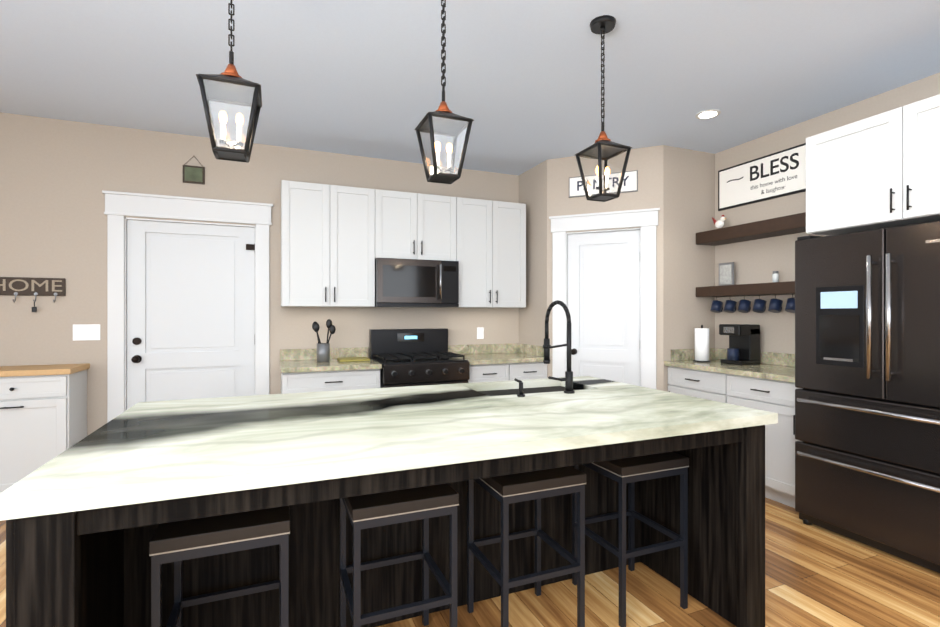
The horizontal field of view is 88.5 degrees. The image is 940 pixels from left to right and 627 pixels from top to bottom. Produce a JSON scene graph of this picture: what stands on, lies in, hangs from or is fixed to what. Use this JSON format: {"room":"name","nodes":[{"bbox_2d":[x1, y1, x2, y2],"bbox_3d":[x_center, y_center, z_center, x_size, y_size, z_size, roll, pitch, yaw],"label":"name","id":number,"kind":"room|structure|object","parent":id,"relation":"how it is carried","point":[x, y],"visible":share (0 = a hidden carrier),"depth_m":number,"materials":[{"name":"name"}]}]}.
{"room":"kitchen","nodes":[
{"label":"kitchen","id":0,"kind":"room"},
{"bbox_2d":[0,112,518,435],"bbox_3d":[-1.432,-0.075,4.474,7.140,2.830,0.120,0,0,-22],"label":"wall","id":1,"kind":"structure","parent":0,"point":[57,176],"depth_m":3.83,"materials":[{"name":"paint"}]},
{"bbox_2d":[0,277,65,311],"bbox_3d":[-3.320,-0.140,3.602,0.465,0.260,0.068,0,0,-22],"label":"sign","id":2,"kind":"object","parent":1,"relation":"attached to","point":[26,286],"visible":1,"depth_m":3.63,"materials":[{"name":"brown wood"}]},
{"bbox_2d":[73,324,99,340],"bbox_3d":[-2.993,0.147,3.767,0.175,0.125,0.009,0,0,-22],"label":"switch plate","id":3,"kind":"object","parent":1,"relation":"attached to","point":[86,332],"visible":1,"depth_m":3.76,"materials":[{"name":"white plastic"}]},
{"bbox_2d":[102,190,272,422],"bbox_3d":[-2.337,0.188,4.085,1.240,2.305,0.155,0,0,-22],"label":"door frame","id":4,"kind":"structure","parent":1,"relation":"attached to","point":[119,206],"depth_m":3.92,"materials":[{"name":"grey wood"}]},
{"bbox_2d":[127,220,254,409],"bbox_3d":[-2.319,0.284,4.056,0.954,2.080,0.124,0,0,-22],"label":"entry door","id":5,"kind":"structure","parent":1,"relation":"in","point":[190,311],"depth_m":4.07,"materials":[{"name":"grey wood"}]},
{"bbox_2d":[183,156,204,183],"bbox_3d":[-2.313,-1.206,4.040,0.160,0.233,0.017,0,0,-22],"label":"picture","id":6,"kind":"object","parent":1,"relation":"attached to","point":[194,174],"visible":1,"depth_m":4.04,"materials":[{"name":"green wood"}]},
{"bbox_2d":[281,180,374,306],"bbox_3d":[-1.259,-0.585,4.281,0.775,1.050,0.362,0,0,-22],"label":"upper cabinet","id":7,"kind":"object","parent":1,"relation":"attached to","point":[327,245],"visible":1,"depth_m":4.14,"materials":[{"name":"grey wood"}]},
{"bbox_2d":[375,189,455,260],"bbox_3d":[-0.541,-0.802,4.574,0.775,0.615,0.362,0,0,-22],"label":"upper cabinet","id":8,"kind":"object","parent":1,"relation":"attached to","point":[409,225],"visible":0.88,"depth_m":4.43,"materials":[{"name":"grey wood"}]},
{"bbox_2d":[375,258,458,307],"bbox_3d":[-0.524,-0.275,4.532,0.767,0.430,0.453,0,0,-22],"label":"microwave","id":9,"kind":"object","parent":8,"relation":"attached to","point":[416,283],"visible":1,"depth_m":4.36,"materials":[{"name":"black metal"}]},
{"bbox_2d":[477,327,483,338],"bbox_3d":[0.108,0.205,5.034,0.075,0.120,0.008,0,0,-22],"label":"outlet","id":10,"kind":"object","parent":1,"relation":"attached to","point":[480,332],"visible":1,"depth_m":5.03,"materials":[{"name":"white plastic"}]},
{"bbox_2d":[448,197,525,307],"bbox_3d":[0.165,-0.585,4.862,0.750,1.050,0.362,0,0,-22],"label":"upper cabinet","id":11,"kind":"object","parent":1,"relation":"attached to","point":[491,246],"visible":0.96,"depth_m":4.72,"materials":[{"name":"grey wood"}]},
{"bbox_2d":[0,497,939,626],"bbox_3d":[1.141,1.389,0.950,9.240,0.100,8.590,0,0,-22],"label":"floor","id":12,"kind":"structure","parent":0,"point":[817,576],"depth_m":2.29,"materials":[{"name":"brown wood"}]},
{"bbox_2d":[0,363,89,492],"bbox_3d":[-3.459,0.865,3.354,1.220,0.950,0.414,0,0,-22],"label":"base cabinet","id":13,"kind":"object","parent":12,"relation":"on","point":[43,414],"visible":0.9,"depth_m":3.36,"materials":[{"name":"grey wood"}]},
{"bbox_2d":[149,506,289,626],"bbox_3d":[-0.816,0.997,1.630,0.380,0.685,0.380,0,0,-22],"label":"stool","id":14,"kind":"object","parent":12,"relation":"on","point":[177,543],"visible":0.73,"depth_m":1.50,"materials":[{"name":"grey metal"}]},
{"bbox_2d":[281,369,379,393],"bbox_3d":[-1.209,0.901,4.155,0.771,0.878,0.632,0,0,-22],"label":"base cabinet","id":15,"kind":"object","parent":12,"relation":"on","point":[300,382],"visible":0.19,"depth_m":3.89,"materials":[{"name":"grey wood"}]},
{"bbox_2d":[280,347,381,372],"bbox_3d":[-1.213,0.390,4.151,0.782,0.140,0.637,0,0,-22],"label":"countertop","id":16,"kind":"structure","parent":15,"relation":"on","point":[297,360],"depth_m":4.14,"materials":[{"name":"stone"}]},
{"bbox_2d":[312,319,335,361],"bbox_3d":[-1.273,0.234,4.204,0.193,0.371,0.110,0,0,-22],"label":"utensil crock","id":17,"kind":"object","parent":16,"relation":"on","point":[323,352],"visible":1,"depth_m":4.17,"materials":[{"name":"grey metal"}]},
{"bbox_2d":[337,357,369,361],"bbox_3d":[-1.041,0.410,4.309,0.260,0.019,0.220,0,0,-22],"label":"cutting board","id":18,"kind":"object","parent":16,"relation":"on","point":[350,359],"visible":0.98,"depth_m":4.24,"materials":[{"name":"yellow wood"}]},
{"bbox_2d":[6,424,767,626],"bbox_3d":[-0.136,0.895,2.104,2.453,0.890,1.243,0,0,-22],"label":"kitchen island","id":19,"kind":"object","parent":12,"relation":"on","point":[85,517],"depth_m":1.96,"materials":[{"name":"brown wood"}]},
{"bbox_2d":[0,376,777,520],"bbox_3d":[-0.135,0.430,2.103,2.490,0.040,1.290,0,0,-22],"label":"island countertop","id":20,"kind":"structure","parent":19,"relation":"on","point":[154,452],"depth_m":1.65,"materials":[{"name":"white stone"}]},
{"bbox_2d":[514,378,524,396],"bbox_3d":[0.245,0.369,2.404,0.040,0.082,0.081,0,0,-22],"label":"soap dispenser","id":21,"kind":"object","parent":20,"relation":"on","point":[520,394],"visible":1,"depth_m":2.38,"materials":[{"name":"black metal"}]},
{"bbox_2d":[543,300,574,393],"bbox_3d":[0.428,0.169,2.573,0.150,0.481,0.270,0,0,-22],"label":"faucet","id":22,"kind":"object","parent":20,"relation":"on","point":[568,378],"visible":1,"depth_m":2.49,"materials":[{"name":"black metal"}]},
{"bbox_2d":[340,483,458,626],"bbox_3d":[-0.287,0.997,1.855,0.380,0.685,0.380,0,0,-22],"label":"stool","id":23,"kind":"object","parent":12,"relation":"on","point":[425,503],"visible":0.75,"depth_m":1.73,"materials":[{"name":"grey metal"}]},
{"bbox_2d":[369,328,469,387],"bbox_3d":[-0.470,0.745,4.401,0.765,1.190,0.702,0,0,-22],"label":"range","id":24,"kind":"object","parent":12,"relation":"on","point":[412,357],"visible":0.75,"depth_m":4.26,"materials":[{"name":"black metal"}]},
{"bbox_2d":[468,362,546,382],"bbox_3d":[0.258,0.901,4.754,0.833,0.878,0.632,0,0,-22],"label":"base cabinet","id":25,"kind":"object","parent":12,"relation":"on","point":[504,372],"visible":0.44,"depth_m":4.49,"materials":[{"name":"grey wood"}]},
{"bbox_2d":[448,343,543,364],"bbox_3d":[0.258,0.390,4.752,0.834,0.140,0.637,0,0,-22],"label":"countertop","id":26,"kind":"structure","parent":25,"relation":"on","point":[478,354],"depth_m":4.91,"materials":[{"name":"stone"}]},
{"bbox_2d":[467,466,585,626],"bbox_3d":[0.228,0.997,2.074,0.380,0.685,0.380,0,0,-22],"label":"stool","id":27,"kind":"object","parent":12,"relation":"on","point":[507,490],"visible":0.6,"depth_m":1.96,"materials":[{"name":"grey metal"}]},
{"bbox_2d":[572,452,688,626],"bbox_3d":[0.748,0.997,2.295,0.380,0.685,0.380,0,0,-22],"label":"stool","id":28,"kind":"object","parent":12,"relation":"on","point":[630,471],"visible":0.73,"depth_m":2.18,"materials":[{"name":"grey metal"}]},
{"bbox_2d":[668,366,802,507],"bbox_3d":[2.226,0.901,3.824,0.612,0.878,1.202,0,0,-22],"label":"base cabinet","id":29,"kind":"object","parent":12,"relation":"on","point":[774,396],"visible":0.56,"depth_m":3.42,"materials":[{"name":"white wood"}]},
{"bbox_2d":[664,348,794,382],"bbox_3d":[2.224,0.390,3.824,0.617,0.140,1.202,0,0,-22],"label":"countertop","id":30,"kind":"structure","parent":29,"relation":"on","point":[776,366],"depth_m":3.90,"materials":[{"name":"stone"}]},
{"bbox_2d":[693,325,710,361],"bbox_3d":[2.024,0.260,4.211,0.138,0.319,0.140,0,0,-22],"label":"paper towel","id":31,"kind":"object","parent":30,"relation":"on","point":[701,344],"visible":1,"depth_m":4.16,"materials":[{"name":"white paper"}]},
{"bbox_2d":[719,324,759,364],"bbox_3d":[2.242,0.255,4.019,0.242,0.329,0.200,0,0,-22],"label":"coffee maker","id":32,"kind":"object","parent":30,"relation":"on","point":[744,345],"visible":1,"depth_m":3.96,"materials":[{"name":"black plastic"}]},
{"bbox_2d":[795,220,939,572],"bbox_3d":[2.557,0.425,2.762,0.748,1.830,0.990,0,0,-22],"label":"fridge","id":33,"kind":"object","parent":12,"relation":"on","point":[867,380],"visible":1,"depth_m":2.69,"materials":[{"name":"black metal"}]},
{"bbox_2d":[0,0,939,174],"bbox_3d":[1.141,-1.541,0.951,9.240,0.100,8.590,0,0,-22],"label":"ceiling","id":34,"kind":"structure","parent":0,"point":[363,79],"depth_m":2.91,"materials":[{"name":"paint"}]},
{"bbox_2d":[196,0,261,162],"bbox_3d":[-0.895,-1.039,1.810,0.208,0.904,0.208,0,0,-22],"label":"pendant lantern","id":35,"kind":"object","parent":34,"relation":"hanging from","point":[229,85],"visible":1,"depth_m":1.79,"materials":[{"name":"black metal"}]},
{"bbox_2d":[415,0,473,183],"bbox_3d":[-0.117,-1.039,2.127,0.208,0.904,0.208,0,0,-22],"label":"pendant lantern","id":36,"kind":"object","parent":34,"relation":"hanging from","point":[443,119],"visible":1,"depth_m":2.12,"materials":[{"name":"black metal"}]},
{"bbox_2d":[575,15,631,201],"bbox_3d":[0.681,-1.039,2.475,0.208,0.904,0.208,0,0,-22],"label":"pendant lantern","id":37,"kind":"object","parent":34,"relation":"hanging from","point":[604,147],"visible":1,"depth_m":2.46,"materials":[{"name":"black metal"}]},
{"bbox_2d":[695,109,720,118],"bbox_3d":[1.776,-1.486,3.602,0.170,0.008,0.170,0,0,-22],"label":"recessed light","id":38,"kind":"object","parent":34,"relation":"in","point":[708,114],"visible":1,"depth_m":3.59,"materials":[{"name":"white"}]},
{"bbox_2d":[519,160,546,345],"bbox_3d":[0.691,-0.075,4.963,0.120,2.830,0.580,0,0,-22],"label":"wall","id":39,"kind":"structure","parent":0,"point":[532,196],"depth_m":4.88,"materials":[{"name":"paint"}]},
{"bbox_2d":[547,145,662,390],"bbox_3d":[1.251,-0.075,4.524,1.046,2.830,0.120,0,0,23],"label":"wall","id":40,"kind":"structure","parent":0,"point":[646,163],"depth_m":4.40,"materials":[{"name":"paint"}]},
{"bbox_2d":[569,170,637,197],"bbox_3d":[1.224,-1.195,4.460,0.620,0.190,0.020,0,0,23],"label":"sign","id":41,"kind":"object","parent":40,"relation":"attached to","point":[629,184],"visible":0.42,"depth_m":4.43,"materials":[{"name":"grey"}]},
{"bbox_2d":[568,230,639,385],"bbox_3d":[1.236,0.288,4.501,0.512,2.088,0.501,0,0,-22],"label":"pantry door","id":42,"kind":"structure","parent":40,"relation":"in","point":[604,288],"depth_m":4.49,"materials":[{"name":"grey wood"}]},
{"bbox_2d":[549,208,659,388],"bbox_3d":[1.244,0.205,4.508,0.990,2.270,0.155,0,0,23],"label":"door frame","id":43,"kind":"structure","parent":40,"relation":"attached to","point":[646,220],"depth_m":4.39,"materials":[{"name":"grey wood"}]},
{"bbox_2d":[663,145,714,391],"bbox_3d":[1.974,-0.075,4.439,0.620,2.830,0.120,0,0,-22],"label":"wall","id":44,"kind":"structure","parent":0,"point":[688,205],"depth_m":4.37,"materials":[{"name":"paint"}]},
{"bbox_2d":[715,73,939,353],"bbox_3d":[2.751,-0.075,3.514,0.120,2.830,2.420,0,0,-22],"label":"wall","id":45,"kind":"structure","parent":0,"point":[758,261],"depth_m":3.97,"materials":[{"name":"paint"}]},
{"bbox_2d":[696,281,794,296],"bbox_3d":[2.396,-0.195,3.897,0.242,0.090,1.197,0,0,-22],"label":"shelf","id":46,"kind":"object","parent":45,"relation":"attached to","point":[774,288],"visible":0.5,"depth_m":3.92,"materials":[{"name":"brown wood"}]},
{"bbox_2d":[710,297,721,312],"bbox_3d":[2.189,-0.077,4.278,0.104,0.146,0.104,0,0,23],"label":"mug","id":47,"kind":"object","parent":46,"relation":"hanging from","point":[716,307],"depth_m":4.25,"materials":[{"name":"blue ceramic"}]},
{"bbox_2d":[719,262,733,285],"bbox_3d":[2.276,-0.345,4.282,0.040,0.210,0.150,0,0,-22],"label":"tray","id":48,"kind":"object","parent":46,"relation":"on","point":[726,273],"visible":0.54,"depth_m":4.27,"materials":[{"name":"grey"}]},
{"bbox_2d":[722,299,735,312],"bbox_3d":[2.240,-0.077,4.153,0.104,0.146,0.104,0,0,23],"label":"mug","id":49,"kind":"object","parent":46,"relation":"hanging from","point":[730,305],"depth_m":4.12,"materials":[{"name":"blue ceramic"}]},
{"bbox_2d":[736,299,749,312],"bbox_3d":[2.291,-0.077,4.028,0.104,0.146,0.104,0,0,23],"label":"mug","id":50,"kind":"object","parent":46,"relation":"hanging from","point":[744,305],"depth_m":4.00,"materials":[{"name":"blue ceramic"}]},
{"bbox_2d":[750,295,765,312],"bbox_3d":[2.342,-0.077,3.903,0.104,0.146,0.104,0,0,23],"label":"mug","id":51,"kind":"object","parent":46,"relation":"hanging from","point":[759,306],"depth_m":3.87,"materials":[{"name":"blue ceramic"}]},
{"bbox_2d":[766,294,781,312],"bbox_3d":[2.393,-0.077,3.778,0.104,0.146,0.104,0,0,23],"label":"mug","id":52,"kind":"object","parent":46,"relation":"hanging from","point":[775,306],"depth_m":3.75,"materials":[{"name":"blue ceramic"}]},
{"bbox_2d":[772,271,778,281],"bbox_3d":[2.421,-0.287,3.822,0.043,0.095,0.044,0,0,-22],"label":"jar","id":53,"kind":"object","parent":46,"relation":"on","point":[775,276],"visible":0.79,"depth_m":3.80,"materials":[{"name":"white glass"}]},
{"bbox_2d":[782,294,794,312],"bbox_3d":[2.444,-0.077,3.653,0.104,0.146,0.104,0,0,23],"label":"mug","id":54,"kind":"object","parent":46,"relation":"hanging from","point":[790,305],"depth_m":3.63,"materials":[{"name":"blue ceramic"}]},
{"bbox_2d":[696,212,805,245],"bbox_3d":[2.410,-0.682,3.865,0.242,0.105,1.267,0,0,-22],"label":"shelf","id":55,"kind":"object","parent":45,"relation":"attached to","point":[783,225],"visible":0.56,"depth_m":3.90,"materials":[{"name":"brown wood"}]},
{"bbox_2d":[712,215,725,227],"bbox_3d":[2.217,-0.803,4.294,0.056,0.137,0.148,0,0,-22],"label":"rooster","id":56,"kind":"object","parent":55,"relation":"on","point":[719,223],"visible":0.96,"depth_m":4.27,"materials":[{"name":"white ceramic"}]},
{"bbox_2d":[718,143,805,210],"bbox_3d":[2.493,-1.130,3.960,0.022,0.370,1.060,0,0,-22],"label":"sign","id":57,"kind":"object","parent":45,"relation":"attached to","point":[782,173],"visible":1,"depth_m":4.03,"materials":[{"name":"white"}]},
{"bbox_2d":[806,94,939,235],"bbox_3d":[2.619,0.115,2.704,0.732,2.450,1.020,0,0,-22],"label":"upper cabinet","id":58,"kind":"object","parent":45,"relation":"attached to","point":[880,171],"visible":1,"depth_m":2.70,"materials":[{"name":"white wood"}]}
]}

